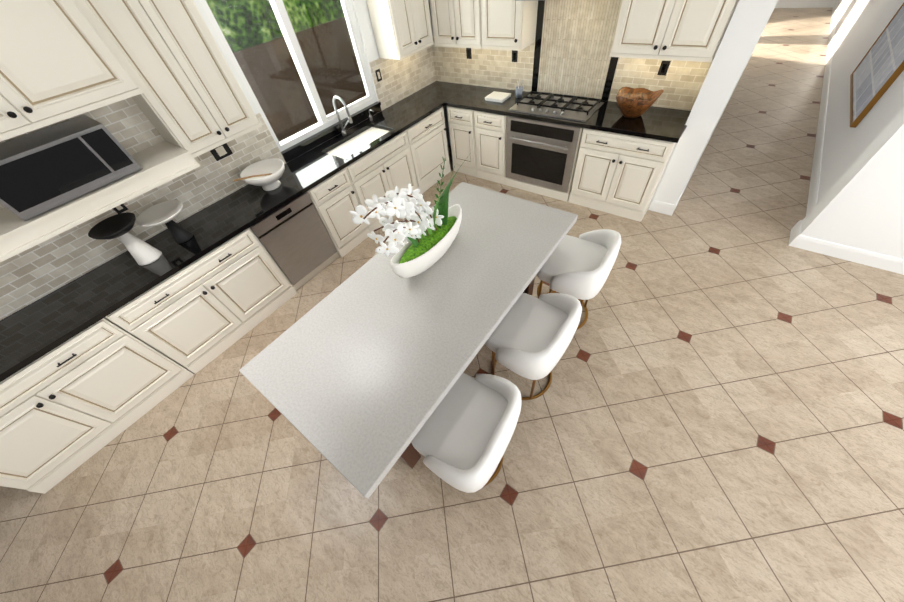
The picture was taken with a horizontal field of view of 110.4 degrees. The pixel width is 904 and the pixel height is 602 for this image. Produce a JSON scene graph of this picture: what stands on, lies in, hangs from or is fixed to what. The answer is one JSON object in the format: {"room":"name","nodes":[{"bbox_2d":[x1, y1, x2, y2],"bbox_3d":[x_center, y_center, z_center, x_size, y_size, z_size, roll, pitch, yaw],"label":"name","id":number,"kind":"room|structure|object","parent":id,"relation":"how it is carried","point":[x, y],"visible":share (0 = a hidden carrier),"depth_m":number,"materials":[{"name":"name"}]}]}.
{"room":"kitchen","nodes":[
{"label":"kitchen","id":0,"kind":"room"},
{"bbox_2d":[0,0,431,320],"bbox_3d":[-2.264,-1.490,2.713,0.200,2.960,6.800,27,59,26],"label":"wall","id":1,"kind":"structure","parent":0,"point":[363,21],"depth_m":3.34,"materials":[{"name":"white paint"}]},
{"bbox_2d":[0,0,147,141],"bbox_3d":[-2.559,-1.293,1.589,0.463,0.737,1.160,27,59,26],"label":"upper cabinet","id":2,"kind":"object","parent":1,"relation":"attached to","point":[57,64],"depth_m":1.73,"materials":[{"name":"white wood"}]},
{"bbox_2d":[0,115,142,220],"bbox_3d":[-2.545,-0.877,2.024,0.397,0.300,0.680,27,59,26],"label":"microwave","id":3,"kind":"object","parent":2,"relation":"in","point":[47,169],"visible":1,"depth_m":1.93,"materials":[{"name":"metal"}]},
{"bbox_2d":[80,0,261,159],"bbox_3d":[-2.047,-1.767,2.215,0.343,1.207,0.640,27,59,26],"label":"upper cabinet","id":4,"kind":"object","parent":1,"relation":"attached to","point":[163,65],"depth_m":2.22,"materials":[{"name":"white wood"}]},
{"bbox_2d":[0,45,435,319],"bbox_3d":[-1.982,-1.609,2.875,0.010,0.960,5.760,27,59,26],"label":"tile backsplash","id":5,"kind":"structure","parent":1,"relation":"attached to","point":[26,277],"depth_m":2.57,"materials":[{"name":"tile"}]},
{"bbox_2d":[112,204,127,213],"bbox_3d":[-2.631,-0.750,2.467,0.008,0.115,0.075,27,59,26],"label":"electrical outlet plate","id":6,"kind":"object","parent":5,"relation":"attached to","point":[121,208],"depth_m":2.49,"materials":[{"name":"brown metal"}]},
{"bbox_2d":[194,157,203,170],"bbox_3d":[-2.244,-1.206,2.749,0.008,0.115,0.075,27,59,26],"label":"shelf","id":7,"kind":"object","parent":5,"relation":"attached to","point":[201,166],"depth_m":2.77,"materials":[{"name":"plastic"}]},
{"bbox_2d":[210,143,232,160],"bbox_3d":[-2.103,-1.365,2.860,0.008,0.115,0.160,27,59,26],"label":"electrical outlet plate","id":8,"kind":"object","parent":5,"relation":"attached to","point":[221,152],"depth_m":2.86,"materials":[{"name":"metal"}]},
{"bbox_2d":[375,69,381,81],"bbox_3d":[-0.887,-2.733,3.805,0.008,0.115,0.075,27,59,26],"label":"electrical outlet plate","id":9,"kind":"object","parent":5,"relation":"attached to","point":[378,74],"depth_m":3.80,"materials":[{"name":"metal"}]},
{"bbox_2d":[200,0,376,151],"bbox_3d":[-1.504,-2.545,3.078,0.100,1.530,1.470,27,59,26],"label":"window","id":10,"kind":"structure","parent":1,"relation":"in","point":[284,22],"depth_m":3.27,"materials":[{"name":"white paint"}]},
{"bbox_2d":[281,101,380,156],"bbox_3d":[-1.356,-2.020,3.640,0.060,0.033,1.470,27,59,26],"label":"window sill","id":11,"kind":"structure","parent":1,"relation":"attached to","point":[303,143],"depth_m":3.56,"materials":[{"name":"black stone"}]},
{"bbox_2d":[366,0,433,59],"bbox_3d":[-0.600,-3.395,3.341,0.343,1.187,0.624,27,59,26],"label":"upper cabinet","id":12,"kind":"object","parent":1,"relation":"attached to","point":[401,28],"depth_m":3.50,"materials":[{"name":"white wood"}]},
{"bbox_2d":[0,8,903,601],"bbox_3d":[3.304,-2.548,4.796,6.600,0.100,16.700,27,59,26],"label":"floor","id":13,"kind":"structure","parent":0,"point":[714,412],"depth_m":2.15,"materials":[{"name":"tile"}]},
{"bbox_2d":[0,317,195,493],"bbox_3d":[-2.979,0.652,2.403,0.633,0.880,1.155,27,59,26],"label":"base cabinet","id":14,"kind":"object","parent":13,"relation":"on","point":[94,361],"depth_m":2.27,"materials":[{"name":"white wood"}]},
{"bbox_2d":[0,81,467,376],"bbox_3d":[-1.672,-1.158,3.111,0.636,0.040,5.748,27,59,26],"label":"countertop","id":15,"kind":"structure","parent":14,"relation":"on","point":[29,332],"depth_m":2.56,"materials":[{"name":"black stone"}]},
{"bbox_2d":[88,212,161,265],"bbox_3d":[-2.440,-0.448,2.395,0.300,0.325,0.300,27,59,26],"label":"black compote","id":16,"kind":"object","parent":15,"relation":"on","point":[120,227],"visible":1,"depth_m":2.35,"materials":[{"name":"white ceramic"}]},
{"bbox_2d":[136,200,192,243],"bbox_3d":[-2.271,-0.611,2.551,0.336,0.255,0.336,27,59,26],"label":"white compote","id":17,"kind":"object","parent":15,"relation":"on","point":[166,213],"visible":1,"depth_m":2.52,"materials":[{"name":"white ceramic"}]},
{"bbox_2d":[234,158,284,190],"bbox_3d":[-1.790,-1.164,2.961,0.400,0.223,0.482,27,59,26],"label":"footed bowl","id":18,"kind":"object","parent":15,"relation":"on","point":[266,174],"visible":1,"depth_m":3.00,"materials":[{"name":"white ceramic"}]},
{"bbox_2d":[333,96,355,136],"bbox_3d":[-1.176,-2.059,3.490,0.244,0.412,0.132,27,59,26],"label":"faucet","id":19,"kind":"object","parent":15,"relation":"on","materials":[{"name":"silver metal"}]},
{"bbox_2d":[328,125,387,156],"bbox_3d":[-1.041,-1.736,3.643,0.414,0.204,0.794,27,59,26],"label":"sink","id":20,"kind":"object","parent":15,"relation":"in","point":[362,138],"depth_m":3.60,"materials":[{"name":"white ceramic"}]},
{"bbox_2d":[368,110,375,120],"bbox_3d":[-0.974,-2.259,3.816,0.099,0.122,0.036,27,59,26],"label":"faucet","id":21,"kind":"object","parent":15,"relation":"on","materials":[{"name":"silver metal"}]},
{"bbox_2d":[104,225,297,372],"bbox_3d":[-2.298,-0.111,2.936,0.633,0.880,1.152,27,59,26],"label":"base cabinet","id":22,"kind":"object","parent":13,"relation":"on","point":[200,310],"depth_m":2.72,"materials":[{"name":"white wood"}]},
{"bbox_2d":[252,189,343,288],"bbox_3d":[-1.773,-0.699,3.347,0.633,0.880,0.625,27,59,26],"label":"dishwasher","id":23,"kind":"object","parent":13,"relation":"on","point":[297,234],"depth_m":3.16,"materials":[{"name":"grey metal"}]},
{"bbox_2d":[312,165,371,255],"bbox_3d":[-1.443,-1.069,3.606,0.633,0.880,0.495,27,59,26],"label":"base cabinet","id":24,"kind":"object","parent":13,"relation":"on","point":[336,195],"depth_m":3.40,"materials":[{"name":"white wood"}]},
{"bbox_2d":[348,129,419,231],"bbox_3d":[-1.018,-1.546,3.939,0.633,0.880,0.945,27,59,26],"label":"base cabinet","id":25,"kind":"object","parent":13,"relation":"on","point":[390,165],"depth_m":3.68,"materials":[{"name":"white wood"}]},
{"bbox_2d":[408,105,450,193],"bbox_3d":[-0.524,-2.099,4.326,0.633,0.880,0.728,27,59,26],"label":"base cabinet","id":26,"kind":"object","parent":13,"relation":"on","point":[429,140],"depth_m":4.14,"materials":[{"name":"white wood"}]},
{"bbox_2d":[444,105,475,176],"bbox_3d":[0.319,-2.342,4.407,0.417,0.880,0.633,27,59,26],"label":"base cabinet","id":27,"kind":"object","parent":13,"relation":"on","point":[463,142],"depth_m":4.22,"materials":[{"name":"white wood"}]},
{"bbox_2d":[411,373,520,492],"bbox_3d":[0.095,0.795,1.878,0.510,0.836,0.589,27,59,26],"label":"bar stool","id":28,"kind":"object","parent":13,"relation":"on","point":[460,441],"visible":0.96,"depth_m":1.63,"materials":[{"name":"white leather"}]},
{"bbox_2d":[400,274,535,468],"bbox_3d":[-0.120,0.152,2.411,0.780,0.882,1.740,27,59,26],"label":"kitchen island","id":29,"kind":"object","parent":13,"relation":"on","point":[411,456],"depth_m":2.07,"materials":[{"name":"brown wood"}]},
{"bbox_2d":[239,182,577,497],"bbox_3d":[-0.130,-0.102,2.007,1.020,0.056,2.130,27,59,26],"label":"island countertop","id":30,"kind":"structure","parent":29,"relation":"on","point":[364,370],"depth_m":1.76,"materials":[{"name":"white stone"}]},
{"bbox_2d":[349,153,470,277],"bbox_3d":[-0.223,-0.521,1.941,0.382,0.595,0.842,27,59,26],"label":"potted orchid","id":31,"kind":"object","parent":30,"relation":"on","point":[426,246],"visible":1,"depth_m":1.87,"materials":[{"name":"white plant"}]},
{"bbox_2d":[472,109,503,183],"bbox_3d":[0.665,-2.167,4.214,0.450,0.880,0.633,27,59,26],"label":"base cabinet","id":32,"kind":"object","parent":13,"relation":"on","point":[488,128],"depth_m":4.02,"materials":[{"name":"white wood"}]},
{"bbox_2d":[485,293,581,399],"bbox_3d":[0.528,0.321,2.209,0.508,0.836,0.588,27,59,26],"label":"bar stool","id":33,"kind":"object","parent":13,"relation":"on","point":[530,337],"visible":0.98,"depth_m":1.97,"materials":[{"name":"white leather"}]},
{"bbox_2d":[504,113,583,201],"bbox_3d":[1.207,-1.894,3.913,0.905,0.880,0.633,27,59,26],"label":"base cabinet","id":34,"kind":"object","parent":13,"relation":"on","point":[540,156],"depth_m":3.72,"materials":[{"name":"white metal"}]},
{"bbox_2d":[536,229,620,329],"bbox_3d":[0.963,-0.165,2.549,0.508,0.836,0.588,27,59,26],"label":"bar stool","id":35,"kind":"object","parent":13,"relation":"on","point":[580,268],"visible":0.88,"depth_m":2.31,"materials":[{"name":"white leather"}]},
{"bbox_2d":[568,125,685,221],"bbox_3d":[1.910,-1.540,3.522,0.853,0.880,0.633,27,59,26],"label":"base cabinet","id":36,"kind":"object","parent":13,"relation":"on","point":[619,174],"depth_m":3.31,"materials":[{"name":"white wood"}]},
{"bbox_2d":[444,85,690,144],"bbox_3d":[1.156,-2.184,3.560,2.662,0.040,0.636,27,59,26],"label":"countertop","id":37,"kind":"structure","parent":36,"relation":"on","point":[669,124],"depth_m":3.36,"materials":[{"name":"black stone"}]},
{"bbox_2d":[485,91,510,102],"bbox_3d":[0.565,-2.512,3.866,0.246,0.031,0.219,27,59,26],"label":"napkin stack","id":38,"kind":"object","parent":37,"relation":"on","point":[495,96],"visible":0.98,"depth_m":3.84,"materials":[{"name":"white fabric"}]},
{"bbox_2d":[515,80,522,97],"bbox_3d":[0.806,-2.547,3.769,0.090,0.171,0.090,27,59,26],"label":"utensil cup","id":39,"kind":"object","parent":37,"relation":"on","point":[518,90],"visible":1,"depth_m":3.77,"materials":[{"name":"clear glass"}]},
{"bbox_2d":[508,90,603,121],"bbox_3d":[1.155,-2.196,3.511,0.890,0.050,0.510,27,59,26],"label":"cooktop","id":40,"kind":"object","parent":37,"relation":"in","point":[551,106],"depth_m":3.47,"materials":[{"name":"metal"}]},
{"bbox_2d":[616,87,663,117],"bbox_3d":[1.822,-1.957,3.106,0.394,0.222,0.368,27,59,26],"label":"bowl","id":41,"kind":"object","parent":37,"relation":"on","point":[634,102],"visible":1,"depth_m":3.09,"materials":[{"name":"brown wood"}]},
{"bbox_2d":[428,0,689,145],"bbox_3d":[1.080,-2.970,3.462,3.290,2.960,0.200,27,59,26],"label":"wall","id":42,"kind":"structure","parent":0,"point":[446,122],"depth_m":4.87,"materials":[{"name":"white paint"}]},
{"bbox_2d":[432,0,712,110],"bbox_3d":[0.999,-3.077,3.185,3.260,1.698,0.012,27,59,26],"label":"tile backsplash","id":43,"kind":"structure","parent":42,"relation":"attached to","point":[567,51],"depth_m":3.35,"materials":[{"name":"tile"}]},
{"bbox_2d":[466,48,471,58],"bbox_3d":[0.216,-3.175,4.027,0.075,0.115,0.008,27,59,26],"label":"electrical outlet plate","id":44,"kind":"object","parent":43,"relation":"attached to","point":[468,50],"depth_m":4.03,"materials":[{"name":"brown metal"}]},
{"bbox_2d":[512,50,517,61],"bbox_3d":[0.744,-2.909,3.733,0.075,0.115,0.008,27,59,26],"label":"electrical outlet plate","id":45,"kind":"object","parent":43,"relation":"attached to","point":[514,53],"depth_m":3.73,"materials":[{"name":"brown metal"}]},
{"bbox_2d":[657,61,670,75],"bbox_3d":[2.042,-2.244,3.028,0.075,0.115,0.008,27,59,26],"label":"electrical outlet plate","id":46,"kind":"object","parent":43,"relation":"attached to","point":[664,66],"depth_m":3.03,"materials":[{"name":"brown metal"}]},
{"bbox_2d":[430,0,738,61],"bbox_3d":[0.981,-3.037,2.842,2.940,1.217,0.379,27,59,26],"label":"upper cabinet","id":47,"kind":"object","parent":42,"relation":"attached to","point":[686,30],"visible":0.98,"depth_m":2.77,"materials":[{"name":"white wood"}]},
{"bbox_2d":[653,0,777,204],"bbox_3d":[5.262,-5.459,4.770,0.230,3.200,10.360,27,59,26],"label":"wall","id":48,"kind":"structure","parent":0,"point":[745,28],"depth_m":2.66,"materials":[{"name":"white paint"}]},
{"bbox_2d":[668,48,754,215],"bbox_3d":[4.223,-2.978,4.872,0.015,0.130,5.975,27,59,26],"label":"baseboard","id":49,"kind":"structure","parent":48,"relation":"attached to","point":[673,206],"depth_m":4.01,"materials":[{"name":"white paint"}]},
{"bbox_2d":[800,108,903,258],"bbox_3d":[3.794,-1.860,2.008,2.780,3.200,1.310,27,59,26],"label":"wall","id":50,"kind":"structure","parent":0,"point":[860,204],"depth_m":2.60,"materials":[{"name":"white paint"}]},
{"bbox_2d":[788,232,903,274],"bbox_3d":[3.987,-0.240,2.646,1.735,0.130,0.015,27,59,26],"label":"baseboard","id":51,"kind":"structure","parent":50,"relation":"attached to","point":[860,256],"depth_m":2.85,"materials":[{"name":"white paint"}]},
{"bbox_2d":[818,0,903,201],"bbox_3d":[6.436,-4.988,4.216,0.200,3.200,10.110,27,59,26],"label":"wall","id":52,"kind":"structure","parent":0,"point":[861,25],"depth_m":3.88,"materials":[{"name":"white paint"}]},
{"bbox_2d":[796,0,837,231],"bbox_3d":[6.447,-3.999,5.401,0.040,0.130,9.910,27,59,26],"label":"baseboard","id":53,"kind":"structure","parent":52,"relation":"attached to","point":[818,151],"depth_m":4.20,"materials":[{"name":"white paint"}]},
{"bbox_2d":[850,3,903,127],"bbox_3d":[4.492,-2.926,2.867,0.045,1.920,1.620,27,59,26],"label":"canvas art","id":54,"kind":"object","parent":52,"relation":"attached to","point":[877,71],"visible":1,"depth_m":3.30,"materials":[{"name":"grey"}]},
{"bbox_3d":[8.817,-8.539,6.810,1.160,3.200,0.200,27,59,26],"label":"wall","id":55,"kind":"structure","parent":0,"visible":0},
{"bbox_2d":[775,0,833,7],"bbox_3d":[8.732,-8.232,7.025,1.100,2.500,0.108,27,59,26],"label":"door frame","id":56,"kind":"structure","parent":55,"relation":"attached to","point":[828,5],"depth_m":7.89,"materials":[{"name":"white paint"}]},
{"bbox_2d":[779,2,831,7],"bbox_3d":[8.903,-7.505,7.947,1.120,0.130,0.015,27,59,26],"label":"baseboard","id":57,"kind":"structure","parent":55,"relation":"attached to","point":[788,4],"depth_m":7.95,"materials":[{"name":"white paint"}]},
{"label":"outside","id":58,"kind":"structure","parent":0,"visible":0},
{"bbox_2d":[206,0,366,141],"bbox_3d":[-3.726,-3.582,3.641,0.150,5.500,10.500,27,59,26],"label":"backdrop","id":59,"kind":"structure","parent":58,"point":[238,5],"depth_m":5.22,"materials":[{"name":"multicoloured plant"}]}
]}

